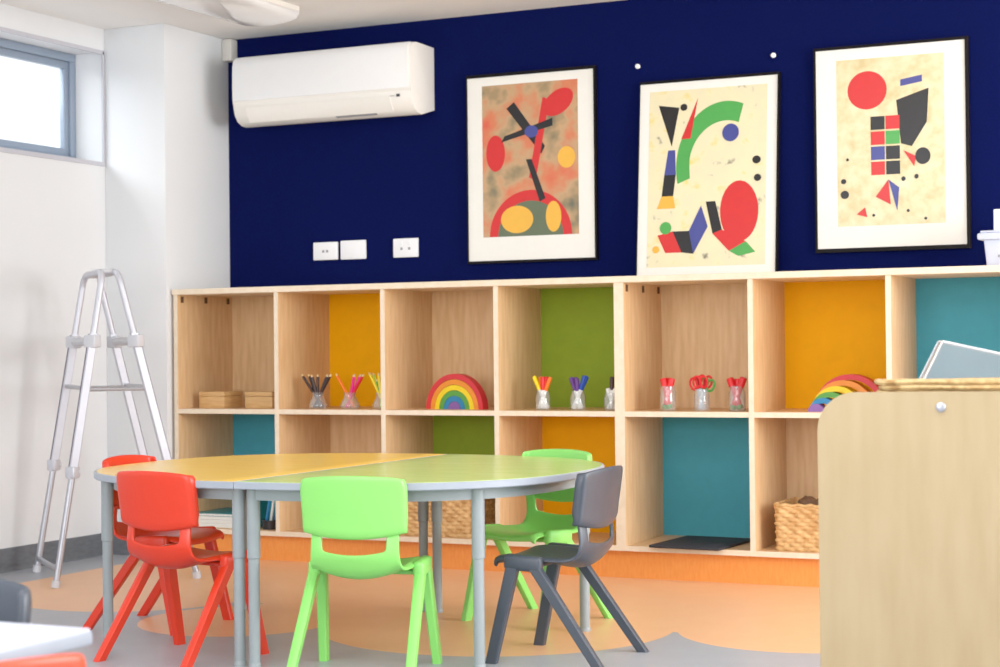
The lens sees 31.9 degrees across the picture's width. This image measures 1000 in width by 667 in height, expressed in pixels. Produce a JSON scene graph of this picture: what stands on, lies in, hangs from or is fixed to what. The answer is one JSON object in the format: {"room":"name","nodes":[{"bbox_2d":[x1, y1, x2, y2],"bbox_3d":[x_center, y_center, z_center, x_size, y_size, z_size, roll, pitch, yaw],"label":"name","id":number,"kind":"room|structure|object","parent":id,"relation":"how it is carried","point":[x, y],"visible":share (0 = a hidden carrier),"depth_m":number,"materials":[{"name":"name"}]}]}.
{"room":"preschool classroom","nodes":[
{"label":"preschool classroom","id":0,"kind":"room"},
{"bbox_2d":[0,3,107,548],"bbox_3d":[-3.776,-0.200,3.848,0.331,2.325,10.192,-1,-1,25],"label":"wall","id":1,"kind":"structure","parent":0,"point":[53,212],"depth_m":7.41,"materials":[{"name":"white paint"}]},
{"bbox_2d":[0,38,75,157],"bbox_3d":[-2.230,-1.001,7.157,0.045,0.493,1.474,-1,-1,25],"label":"window","id":2,"kind":"structure","parent":1,"relation":"in","point":[65,62],"depth_m":7.74,"materials":[{"name":"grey metal"}]},
{"bbox_2d":[0,533,101,573],"bbox_3d":[-3.758,0.910,3.447,0.013,0.097,9.490,-1,-1,25],"label":"baseboard","id":3,"kind":"structure","parent":1,"relation":"attached to","point":[23,557],"depth_m":7.38,"materials":[{"name":"grey plastic"}]},
{"bbox_2d":[0,26,104,166],"bbox_3d":[-2.071,-0.999,7.084,0.011,0.513,1.480,-1,-1,25],"label":"trim","id":4,"kind":"structure","parent":1,"relation":"attached to","point":[3,29],"depth_m":7.55,"materials":[{"name":"white paint"}]},
{"bbox_2d":[104,23,229,521],"bbox_3d":[-1.448,-0.187,7.996,0.325,2.325,0.702,-1,-1,25],"label":"wall pillar","id":5,"kind":"structure","parent":0,"point":[167,122],"depth_m":7.71,"materials":[{"name":"white paint"}]},
{"bbox_2d":[113,535,129,555],"bbox_3d":[-1.590,0.925,7.663,0.325,0.097,0.013,-1,-1,25],"label":"baseboard","id":6,"kind":"structure","parent":5,"relation":"attached to","point":[119,546],"depth_m":7.70,"materials":[{"name":"grey plastic"}]},
{"bbox_2d":[0,0,619,39],"bbox_3d":[0.161,-1.455,1.988,9.072,0.067,10.192,-1,-1,25],"label":"ceiling","id":7,"kind":"structure","parent":0,"point":[314,15],"depth_m":7.41,"materials":[{"name":"paint"}]},
{"bbox_2d":[157,0,298,25],"bbox_3d":[-1.367,-1.331,6.544,0.336,0.065,1.809,-1,-1,25],"label":"ceiling light","id":8,"kind":"object","parent":7,"relation":"attached to","point":[242,12],"visible":1,"depth_m":7.10,"materials":[{"name":"white plastic"}]},
{"bbox_2d":[0,555,819,666],"bbox_3d":[0.186,0.931,1.966,9.072,0.056,10.192,-1,-1,25],"label":"floor","id":9,"kind":"structure","parent":0,"point":[680,623],"depth_m":5.72,"materials":[{"name":"plastic"}]},
{"bbox_2d":[0,579,31,623],"bbox_3d":[-0.868,0.644,2.537,0.357,0.552,0.365,-1,-1,25],"label":"chair","id":10,"kind":"object","parent":9,"relation":"on","point":[15,598],"visible":0.57,"depth_m":2.60,"materials":[{"name":"grey plastic"}]},
{"bbox_2d":[0,653,85,666],"bbox_3d":[-0.657,0.637,1.995,0.357,0.552,0.365,0,-1,-45],"label":"chair","id":11,"kind":"object","parent":9,"relation":"on","point":[73,659],"visible":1,"depth_m":1.96,"materials":[{"name":"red plastic"}]},
{"bbox_2d":[0,622,91,660],"bbox_3d":[-1.238,0.658,2.249,1.232,0.526,0.694,-1,-1,25],"label":"table","id":12,"kind":"object","parent":9,"relation":"on","point":[17,640],"visible":0.96,"depth_m":2.25,"materials":[{"name":"laminate"}]},
{"bbox_2d":[32,269,201,587],"bbox_3d":[-1.547,0.359,7.013,0.630,1.225,0.565,0,-1,-27],"label":"step ladder","id":13,"kind":"object","parent":9,"relation":"on","point":[91,341],"visible":0.82,"depth_m":6.83,"materials":[{"name":"white metal"}]},
{"bbox_2d":[82,455,233,635],"bbox_3d":[-1.117,0.675,5.708,0.365,0.552,0.357,-1,-1,20],"label":"chair","id":14,"kind":"object","parent":9,"relation":"on","point":[208,535],"visible":0.5,"depth_m":5.68,"materials":[{"name":"red plastic"}]},
{"bbox_2d":[93,471,268,666],"bbox_3d":[-0.930,0.668,5.098,0.357,0.552,0.365,-1,-1,33],"label":"chair","id":15,"kind":"object","parent":9,"relation":"on","point":[148,500],"visible":0.96,"depth_m":5.01,"materials":[{"name":"red plastic"}]},
{"bbox_2d":[94,453,445,666],"bbox_3d":[-0.816,0.684,5.646,0.788,0.526,1.322,-1,-1,25],"label":"round table","id":16,"kind":"object","parent":9,"relation":"on","point":[215,476],"visible":0.64,"depth_m":5.42,"materials":[{"name":"yellow laminate"}]},
{"bbox_2d":[287,476,441,666],"bbox_3d":[-0.376,0.659,4.830,0.357,0.552,0.365,-1,-1,11],"label":"chair","id":17,"kind":"object","parent":9,"relation":"on","point":[334,507],"visible":1,"depth_m":4.72,"materials":[{"name":"plastic"}]},
{"bbox_2d":[173,283,624,577],"bbox_3d":[-0.383,0.389,7.379,2.081,1.140,0.444,-1,-1,25],"label":"cube shelf","id":18,"kind":"object","parent":9,"relation":"on","point":[501,337],"visible":0.65,"depth_m":7.44,"materials":[{"name":"brown wood"}]},
{"bbox_2d":[199,523,231,527],"bbox_3d":[-1.196,0.834,7.727,0.248,0.017,0.281,-1,-1,25],"label":"book","id":19,"kind":"object","parent":18,"relation":"on","point":[220,525],"visible":0.06,"depth_m":7.59,"materials":[{"name":"white paper"}]},
{"bbox_2d":[198,519,231,523],"bbox_3d":[-1.192,0.817,7.725,0.236,0.015,0.281,-1,-1,25],"label":"book","id":20,"kind":"object","parent":19,"relation":"on","point":[199,520],"visible":0.07,"depth_m":7.59,"materials":[{"name":"white paper"}]},
{"bbox_2d":[199,516,231,519],"bbox_3d":[-1.199,0.803,7.728,0.248,0.013,0.270,-1,-1,25],"label":"book","id":21,"kind":"object","parent":20,"relation":"on","point":[200,517],"visible":0.05,"depth_m":7.60,"materials":[{"name":"white paper"}]},
{"bbox_2d":[199,507,231,516],"bbox_3d":[-1.190,0.789,7.724,0.225,0.012,0.270,-1,-1,25],"label":"book","id":22,"kind":"object","parent":21,"relation":"on","point":[221,512],"visible":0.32,"depth_m":7.64,"materials":[{"name":"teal paper"}]},
{"bbox_2d":[199,391,242,407],"bbox_3d":[-1.231,0.291,7.715,0.132,0.072,0.146,-1,-1,25],"label":"wooden box","id":23,"kind":"object","parent":18,"relation":"on","point":[208,399],"visible":1,"depth_m":7.66,"materials":[{"name":"brown wood"}]},
{"bbox_2d":[245,391,274,408],"bbox_3d":[-1.011,0.288,7.611,0.139,0.072,0.146,-1,-1,25],"label":"wooden box","id":24,"kind":"object","parent":18,"relation":"on","point":[254,399],"visible":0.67,"depth_m":7.54,"materials":[{"name":"brown wood"}]},
{"bbox_2d":[260,500,273,526],"bbox_3d":[-1.023,0.754,7.646,0.063,0.173,0.246,-1,-1,25],"label":"folder","id":25,"kind":"object","parent":18,"relation":"on","point":[263,504],"visible":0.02,"depth_m":7.60,"materials":[{"name":"teal plastic"}]},
{"bbox_2d":[262,519,275,529],"bbox_3d":[-0.981,0.818,7.501,0.081,0.039,0.081,-1,-1,25],"label":"pot","id":26,"kind":"object","parent":18,"relation":"on","point":[267,525],"visible":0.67,"depth_m":7.46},
{"bbox_2d":[265,501,269,520],"bbox_3d":[-0.997,0.771,7.509,0.034,0.124,0.014,-1,-1,25],"label":"pen","id":27,"kind":"object","parent":26,"relation":"in","point":[268,504],"visible":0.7,"depth_m":7.50,"materials":[{"name":"blue plastic"}]},
{"bbox_2d":[270,501,273,520],"bbox_3d":[-0.976,0.760,7.499,0.036,0.146,0.014,-1,-1,25],"label":"pen","id":28,"kind":"object","parent":26,"relation":"in","point":[272,506],"visible":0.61,"depth_m":7.50,"materials":[{"name":"white plastic"}]},
{"bbox_2d":[400,498,494,537],"bbox_3d":[-0.210,0.739,7.248,0.349,0.178,0.305,-1,-1,25],"label":"wicker basket","id":29,"kind":"object","parent":18,"relation":"on","point":[456,514],"visible":0.37,"depth_m":7.09,"materials":[{"name":"beige wicker"}]},
{"bbox_2d":[426,374,487,409],"bbox_3d":[-0.178,0.238,7.198,0.291,0.146,0.038,-1,-1,35],"label":"rainbow","id":30,"kind":"object","parent":18,"relation":"on","point":[451,391],"visible":1,"depth_m":7.17,"materials":[{"name":"multicoloured wood"}]},
{"bbox_2d":[570,391,585,408],"bbox_3d":[0.308,0.266,6.906,0.060,0.074,0.060,-1,-1,25],"label":"glass jar","id":31,"kind":"object","parent":18,"relation":"on","point":[571,391],"visible":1,"depth_m":6.90,"materials":[{"name":"clear glass"}]},
{"bbox_2d":[569,377,582,408],"bbox_3d":[0.301,0.235,6.909,0.058,0.128,0.018,-1,-1,25],"label":"marker","id":32,"kind":"object","parent":31,"relation":"in","point":[571,379],"visible":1,"depth_m":6.91,"materials":[{"name":"purple plastic"}]},
{"bbox_2d":[574,378,578,408],"bbox_3d":[0.306,0.236,6.904,0.018,0.122,0.027,-1,-1,43],"label":"marker","id":33,"kind":"object","parent":31,"relation":"in","point":[576,380],"visible":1,"depth_m":6.89,"materials":[{"name":"purple plastic"}]},
{"bbox_2d":[571,376,588,408],"bbox_3d":[0.316,0.233,6.905,0.069,0.133,0.018,-1,-1,8],"label":"marker","id":34,"kind":"object","parent":31,"relation":"in","point":[587,377],"visible":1,"depth_m":6.90,"materials":[{"name":"blue plastic"}]},
{"bbox_2d":[575,375,585,408],"bbox_3d":[0.314,0.232,6.904,0.058,0.134,0.018,-1,-1,22],"label":"marker","id":35,"kind":"object","parent":31,"relation":"in","point":[583,378],"visible":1,"depth_m":6.89,"materials":[{"name":"blue plastic"}]},
{"bbox_3d":[-0.772,0.284,7.417,0.078,0.070,0.077,-1,-1,25],"label":"glass jar","id":36,"kind":"object","parent":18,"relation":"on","visible":0},
{"bbox_2d":[302,374,323,407],"bbox_3d":[-0.796,0.245,7.429,0.109,0.144,0.012,-1,-1,25],"label":"pencil","id":37,"kind":"object","parent":36,"relation":"in","point":[303,376],"visible":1,"depth_m":7.43,"materials":[{"name":"brown wood"}]},
{"bbox_2d":[308,374,320,407],"bbox_3d":[-0.786,0.244,7.429,0.078,0.143,0.012,-1,-1,40],"label":"pencil","id":38,"kind":"object","parent":36,"relation":"in","point":[309,376],"visible":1,"depth_m":7.43,"materials":[{"name":"brown wood"}]},
{"bbox_2d":[311,375,318,407],"bbox_3d":[-0.780,0.244,7.418,0.043,0.140,0.012,-1,-1,5],"label":"pencil","id":39,"kind":"object","parent":36,"relation":"in","point":[312,377],"visible":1,"depth_m":7.41,"materials":[{"name":"brown wood"}]},
{"bbox_2d":[316,374,318,406],"bbox_3d":[-0.773,0.243,7.421,0.012,0.140,0.028,-1,-1,-6],"label":"pencil","id":40,"kind":"object","parent":36,"relation":"in","point":[317,376],"visible":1,"depth_m":7.42,"materials":[{"name":"brown wood"}]},
{"bbox_2d":[314,374,327,407],"bbox_3d":[-0.759,0.244,7.415,0.065,0.142,0.012,-1,-1,11],"label":"pencil","id":41,"kind":"object","parent":36,"relation":"in","point":[326,376],"visible":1,"depth_m":7.41,"materials":[{"name":"brown wood"}]},
{"bbox_2d":[313,374,331,407],"bbox_3d":[-0.753,0.243,7.406,0.098,0.145,0.012,-1,-1,30],"label":"pencil","id":42,"kind":"object","parent":36,"relation":"in","point":[330,375],"visible":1,"depth_m":7.40,"materials":[{"name":"brown wood"}]},
{"bbox_3d":[-0.630,0.282,7.350,0.082,0.070,0.081,-1,-1,25],"label":"glass jar","id":43,"kind":"object","parent":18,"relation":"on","visible":0},
{"bbox_2d":[336,374,354,407],"bbox_3d":[-0.651,0.241,7.360,0.095,0.146,0.012,-1,-1,25],"label":"pencil","id":44,"kind":"object","parent":43,"relation":"in","point":[337,376],"visible":1,"depth_m":7.36,"materials":[{"name":"brown wood"}]},
{"bbox_2d":[348,374,355,407],"bbox_3d":[-0.624,0.241,7.344,0.048,0.141,0.012,-1,-1,42],"label":"pencil","id":45,"kind":"object","parent":43,"relation":"in","point":[354,376],"visible":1,"depth_m":7.33,"materials":[{"name":"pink wood"}]},
{"bbox_2d":[346,374,360,407],"bbox_3d":[-0.616,0.242,7.346,0.072,0.141,0.012,-1,-1,18],"label":"pencil","id":46,"kind":"object","parent":43,"relation":"in","point":[359,376],"visible":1,"depth_m":7.33,"materials":[{"name":"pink wood"}]},
{"bbox_2d":[345,374,363,407],"bbox_3d":[-0.611,0.242,7.341,0.095,0.143,0.012,-1,-1,25],"label":"pencil","id":47,"kind":"object","parent":43,"relation":"in","point":[362,376],"visible":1,"depth_m":7.33,"materials":[{"name":"brown wood"}]},
{"bbox_3d":[0.437,0.266,6.844,0.060,0.070,0.060,-1,-1,25],"label":"glass jar","id":48,"kind":"object","parent":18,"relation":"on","visible":0},
{"bbox_2d":[606,388,614,408],"bbox_3d":[0.433,0.254,6.845,0.037,0.084,0.018,-1,-1,-2],"label":"marker","id":49,"kind":"object","parent":48,"relation":"in","point":[608,390],"visible":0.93,"depth_m":6.84,"materials":[{"name":"white plastic"}]},
{"bbox_2d":[610,377,613,408],"bbox_3d":[0.438,0.232,6.847,0.018,0.126,0.026,-1,-1,25],"label":"marker","id":50,"kind":"object","parent":48,"relation":"in","point":[611,378],"visible":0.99,"depth_m":6.84,"materials":[{"name":"black plastic"}]},
{"bbox_2d":[611,388,614,401],"bbox_3d":[0.441,0.255,6.842,0.041,0.083,0.018,-1,-1,40],"label":"marker","id":51,"kind":"object","parent":48,"relation":"in","point":[613,391],"visible":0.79,"depth_m":6.83,"materials":[{"name":"white plastic"}]},
{"bbox_3d":[-0.493,0.280,7.285,0.078,0.070,0.077,-1,-1,25],"label":"glass jar","id":52,"kind":"object","parent":18,"relation":"on","visible":0},
{"bbox_2d":[369,372,380,398],"bbox_3d":[-0.510,0.237,7.293,0.083,0.150,0.012,-1,-1,25],"label":"pencil","id":53,"kind":"object","parent":52,"relation":"in","point":[370,374],"visible":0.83,"depth_m":7.30,"materials":[{"name":"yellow wood"}]},
{"bbox_2d":[377,373,380,397],"bbox_3d":[-0.497,0.237,7.284,0.028,0.144,0.012,0,-1,-20],"label":"pencil","id":54,"kind":"object","parent":52,"relation":"in","point":[378,375],"visible":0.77,"depth_m":7.28,"materials":[{"name":"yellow wood"}]},
{"bbox_3d":[0.171,0.268,6.971,0.058,0.074,0.057,-1,-1,25],"label":"glass jar","id":55,"kind":"object","parent":18,"relation":"on","visible":0},
{"bbox_2d":[532,376,548,408],"bbox_3d":[0.163,0.235,6.975,0.071,0.133,0.018,-1,-1,25],"label":"marker","id":56,"kind":"object","parent":55,"relation":"in","point":[535,379],"visible":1,"depth_m":6.97,"materials":[{"name":"plastic"}]},
{"bbox_2d":[540,377,544,397],"bbox_3d":[0.171,0.235,6.969,0.018,0.128,0.027,-1,-1,7],"label":"marker","id":57,"kind":"object","parent":55,"relation":"in","point":[542,379],"visible":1,"depth_m":6.96,"materials":[{"name":"red plastic"}]},
{"bbox_2d":[539,377,545,408],"bbox_3d":[0.169,0.236,6.974,0.018,0.128,0.040,0,-1,-30],"label":"marker","id":58,"kind":"object","parent":55,"relation":"in","point":[543,404],"visible":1,"depth_m":6.96,"materials":[{"name":"white plastic"}]},
{"bbox_2d":[539,376,547,408],"bbox_3d":[0.175,0.235,6.971,0.038,0.129,0.018,-1,-1,-2],"label":"marker","id":59,"kind":"object","parent":55,"relation":"in","point":[546,378],"visible":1,"depth_m":6.96,"materials":[{"name":"white plastic"}]},
{"bbox_2d":[537,377,551,408],"bbox_3d":[0.178,0.236,6.968,0.064,0.129,0.018,-1,-1,25],"label":"marker","id":60,"kind":"object","parent":55,"relation":"in","point":[549,379],"visible":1,"depth_m":6.96,"materials":[{"name":"orange plastic"}]},
{"bbox_2d":[234,454,603,666],"bbox_3d":[-0.109,0.674,5.311,0.772,0.526,1.322,-1,-1,25],"label":"round table","id":61,"kind":"object","parent":9,"relation":"on","point":[448,477],"visible":0.86,"depth_m":4.93,"materials":[{"name":"green laminate"}]},
{"bbox_2d":[461,449,612,625],"bbox_3d":[0.122,0.662,5.750,0.357,0.552,0.365,-1,-1,42],"label":"chair","id":62,"kind":"object","parent":9,"relation":"on","point":[537,526],"visible":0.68,"depth_m":5.80,"materials":[{"name":"plastic"}]},
{"bbox_2d":[485,465,649,666],"bbox_3d":[0.194,0.655,5.029,0.365,0.552,0.357,-1,-1,25],"label":"chair","id":63,"kind":"object","parent":9,"relation":"on","point":[596,497],"visible":1,"depth_m":4.93,"materials":[{"name":"grey plastic"}]},
{"bbox_2d":[618,275,999,586],"bbox_3d":[1.497,0.361,6.489,2.081,1.140,0.444,-1,-1,25],"label":"cube shelf","id":64,"kind":"object","parent":9,"relation":"on","point":[718,471],"visible":0.7,"depth_m":6.81,"materials":[{"name":"brown wood"}]},
{"bbox_2d":[172,265,999,296],"bbox_3d":[0.552,-0.207,6.942,4.171,0.025,0.464,-1,-1,25],"label":"shelf top","id":65,"kind":"structure","parent":64,"relation":"on","point":[985,270],"depth_m":6.80,"materials":[{"name":"brown wood"}]},
{"bbox_2d":[636,71,780,275],"bbox_3d":[0.833,-0.628,7.015,0.590,0.810,0.095,-1,-1,25],"label":"framed picture","id":66,"kind":"object","parent":65,"relation":"on","point":[708,186],"visible":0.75,"depth_m":7.01},
{"bbox_2d":[977,230,999,264],"bbox_3d":[1.867,-0.305,6.319,0.237,0.130,0.237,-1,-1,25],"label":"tub","id":67,"kind":"object","parent":65,"relation":"on","point":[991,238],"visible":0.88,"depth_m":6.26,"materials":[{"name":"plastic"}]},
{"bbox_2d":[994,209,999,229],"bbox_3d":[1.887,-0.410,6.322,0.179,0.078,0.134,-1,-1,25],"label":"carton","id":68,"kind":"object","parent":67,"relation":"on","point":[996,211],"visible":0.91,"depth_m":6.29,"materials":[{"name":"white cardboard"}]},
{"bbox_2d":[649,535,749,550],"bbox_3d":[0.779,0.807,6.736,0.287,0.011,0.370,-1,-1,29],"label":"mat","id":69,"kind":"object","parent":64,"relation":"on","point":[689,542],"visible":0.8,"depth_m":6.68,"materials":[{"name":"rubber"}]},
{"bbox_2d":[773,497,818,551],"bbox_3d":[1.231,0.717,6.566,0.345,0.178,0.305,-1,-1,25],"label":"wicker basket","id":70,"kind":"object","parent":64,"relation":"on","point":[797,525],"visible":0.42,"depth_m":6.47,"materials":[{"name":"beige wicker"}]},
{"bbox_2d":[798,496,817,504],"bbox_3d":[1.151,0.648,6.530,0.081,0.087,0.084,-1,-1,25],"label":"pine cone","id":71,"kind":"object","parent":70,"relation":"on","point":[805,500],"visible":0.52,"depth_m":6.51,"materials":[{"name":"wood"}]},
{"bbox_2d":[808,374,878,411],"bbox_3d":[1.298,0.221,6.524,0.273,0.137,0.174,-1,-1,25],"label":"rainbow","id":72,"kind":"object","parent":64,"relation":"on","point":[839,383],"visible":0.63,"depth_m":6.52,"materials":[{"name":"multicoloured wood"}]},
{"bbox_3d":[0.899,0.246,6.626,0.063,0.095,0.062,-1,-1,25],"label":"glass jar","id":73,"kind":"object","parent":64,"relation":"on","visible":0},
{"bbox_2d":[727,377,742,409],"bbox_3d":[0.890,0.227,6.623,0.065,0.125,0.028,-1,-1,25],"label":"glue stick","id":74,"kind":"object","parent":73,"relation":"in","point":[731,383],"visible":1,"depth_m":6.62,"materials":[{"name":"red plastic"}]},
{"bbox_2d":[734,379,740,408],"bbox_3d":[0.902,0.229,6.634,0.028,0.114,0.028,-1,-1,25],"label":"glue stick","id":75,"kind":"object","parent":73,"relation":"in","point":[735,380],"visible":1,"depth_m":6.62,"materials":[{"name":"red plastic"}]},
{"bbox_2d":[730,376,746,409],"bbox_3d":[0.902,0.226,6.617,0.068,0.128,0.028,-1,-1,25],"label":"glue stick","id":76,"kind":"object","parent":73,"relation":"in","point":[742,381],"visible":1,"depth_m":6.61,"materials":[{"name":"red plastic"}]},
{"bbox_3d":[0.771,0.254,6.686,0.058,0.084,0.057,-1,-1,25],"label":"glass jar","id":77,"kind":"object","parent":64,"relation":"on","visible":0},
{"bbox_2d":[689,375,704,409],"bbox_3d":[0.754,0.226,6.694,0.066,0.132,0.009,-1,-1,25],"label":"scissors","id":78,"kind":"object","parent":77,"relation":"in","point":[691,378],"visible":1,"depth_m":6.69,"materials":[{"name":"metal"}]},
{"bbox_2d":[692,375,707,400],"bbox_3d":[0.767,0.225,6.682,0.065,0.131,0.023,-1,-1,25],"label":"scissors","id":79,"kind":"object","parent":77,"relation":"in","point":[695,376],"visible":1,"depth_m":6.68,"materials":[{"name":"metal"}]},
{"bbox_2d":[698,374,712,408],"bbox_3d":[0.782,0.223,6.687,0.065,0.135,0.024,-1,-1,26],"label":"scissors","id":80,"kind":"object","parent":77,"relation":"in","point":[709,376],"visible":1,"depth_m":6.68,"materials":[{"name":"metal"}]},
{"bbox_2d":[698,377,715,409],"bbox_3d":[0.789,0.228,6.678,0.072,0.128,0.009,-1,-1,25],"label":"scissors","id":81,"kind":"object","parent":77,"relation":"in","point":[709,380],"visible":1,"depth_m":6.67,"materials":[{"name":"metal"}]},
{"bbox_3d":[0.648,0.250,6.745,0.063,0.095,0.062,-1,-1,25],"label":"glass jar","id":82,"kind":"object","parent":64,"relation":"on","visible":0},
{"bbox_2d":[660,378,672,408],"bbox_3d":[0.641,0.231,6.741,0.049,0.122,0.028,-1,-1,25],"label":"glue stick","id":83,"kind":"object","parent":82,"relation":"in","point":[663,381],"visible":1,"depth_m":6.73,"materials":[{"name":"red plastic"}]},
{"bbox_2d":[662,378,674,408],"bbox_3d":[0.649,0.231,6.737,0.054,0.122,0.028,-1,-1,25],"label":"glue stick","id":84,"kind":"object","parent":82,"relation":"in","point":[670,383],"visible":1,"depth_m":6.73,"materials":[{"name":"red plastic"}]},
{"bbox_2d":[817,391,999,666],"bbox_3d":[0.994,0.507,3.371,0.739,0.801,0.409,-1,-1,11],"label":"base cabinet","id":85,"kind":"object","parent":9,"relation":"on","point":[909,482],"visible":1,"depth_m":3.21,"materials":[{"name":"wood"}]},
{"bbox_3d":[0.944,0.169,3.299,0.458,0.012,0.176,-1,-1,11],"label":"woven mat","id":86,"kind":"object","parent":85,"relation":"on","visible":0},
{"bbox_3d":[0.947,0.159,3.294,0.458,0.012,0.176,-1,-1,10],"label":"woven mat","id":87,"kind":"object","parent":86,"relation":"on","visible":0},
{"bbox_3d":[0.940,0.149,3.300,0.458,0.011,0.176,-1,-1,12],"label":"woven mat","id":88,"kind":"object","parent":87,"relation":"on","visible":0},
{"bbox_3d":[0.943,0.139,3.295,0.458,0.012,0.176,-1,-1,11],"label":"woven mat","id":89,"kind":"object","parent":88,"relation":"on","visible":0},
{"bbox_3d":[0.947,0.129,3.298,0.458,0.012,0.176,-1,-1,10],"label":"woven mat","id":90,"kind":"object","parent":89,"relation":"on","visible":0},
{"bbox_3d":[0.939,0.119,3.296,0.458,0.011,0.176,-1,-1,11],"label":"woven mat","id":91,"kind":"object","parent":90,"relation":"on","visible":0},
{"bbox_2d":[876,389,999,391],"bbox_3d":[0.943,0.110,3.299,0.458,0.012,0.176,-1,-1,12],"label":"woven mat","id":92,"kind":"object","parent":91,"relation":"on","point":[878,390],"visible":0.24,"depth_m":3.26,"materials":[{"name":"beige wicker"}]},
{"bbox_2d":[878,384,999,389],"bbox_3d":[0.946,0.100,3.296,0.458,0.012,0.176,-1,-1,10],"label":"woven mat","id":93,"kind":"object","parent":92,"relation":"on","point":[932,386],"visible":0.82,"depth_m":3.25,"materials":[{"name":"beige wicker"}]},
{"bbox_2d":[874,378,999,384],"bbox_3d":[0.939,0.090,3.299,0.458,0.012,0.176,-1,-1,10],"label":"woven mat","id":94,"kind":"object","parent":93,"relation":"on","point":[951,381],"visible":1,"depth_m":3.26,"materials":[{"name":"beige wicker"}]},
{"bbox_2d":[228,0,999,287],"bbox_3d":[0.337,-0.380,7.305,3.499,1.989,0.003,-1,-1,25],"label":"wall","id":95,"kind":"structure","parent":0,"point":[377,181],"depth_m":7.35,"materials":[{"name":"blue paint"}]},
{"bbox_2d":[222,39,236,62],"bbox_3d":[-1.241,-1.298,8.026,0.053,0.101,0.053,-1,-1,25],"label":"sensor","id":96,"kind":"object","parent":95,"relation":"attached to","point":[229,46],"visible":0.89,"depth_m":8.00,"materials":[{"name":"white plastic"}]},
{"bbox_2d":[313,242,338,259],"bbox_3d":[-0.780,-0.369,7.826,0.127,0.080,0.013,-1,-1,25],"label":"power outlet","id":97,"kind":"object","parent":95,"relation":"attached to","point":[321,250],"visible":1,"depth_m":7.82,"materials":[{"name":"white plastic"}]},
{"bbox_2d":[232,42,434,127],"bbox_3d":[-0.739,-1.085,7.692,0.900,0.305,0.224,-1,-1,25],"label":"air conditioner","id":98,"kind":"object","parent":95,"relation":"attached to","point":[391,79],"visible":1,"depth_m":7.58,"materials":[{"name":"white plastic"}]},
{"bbox_2d":[341,240,365,259],"bbox_3d":[-0.651,-0.372,7.766,0.129,0.084,0.011,-1,-1,25],"label":"blank wall plate","id":99,"kind":"object","parent":95,"relation":"attached to","point":[350,249],"visible":1,"depth_m":7.76,"materials":[{"name":"white plastic"}]},
{"bbox_2d":[393,238,418,257],"bbox_3d":[-0.412,-0.375,7.651,0.123,0.083,0.015,-1,-1,25],"label":"power outlet","id":100,"kind":"object","parent":95,"relation":"attached to","point":[404,247],"visible":1,"depth_m":7.65,"materials":[{"name":"white plastic"}]},
{"bbox_2d":[466,65,598,263],"bbox_3d":[0.132,-0.706,7.388,0.599,0.809,0.025,-1,-1,25],"label":"framed picture","id":101,"kind":"object","parent":95,"relation":"attached to","point":[532,135],"visible":1,"depth_m":7.38},
{"bbox_2d":[482,79,578,237],"bbox_3d":[0.126,-0.736,7.383,0.443,0.647,0.002,-1,-1,25],"label":"art print","id":102,"kind":"object","parent":101,"relation":"attached to","point":[530,127],"depth_m":7.38},
{"bbox_2d":[813,36,971,252],"bbox_3d":[1.506,-0.719,6.737,0.597,0.802,0.025,-1,-1,25],"label":"framed picture","id":103,"kind":"object","parent":95,"relation":"attached to","point":[892,147],"visible":1,"depth_m":6.73},
{"bbox_2d":[836,52,945,226],"bbox_3d":[1.501,-0.742,6.731,0.415,0.647,0.003,-1,-1,25],"label":"art print","id":104,"kind":"object","parent":103,"relation":"attached to","point":[891,106],"depth_m":6.73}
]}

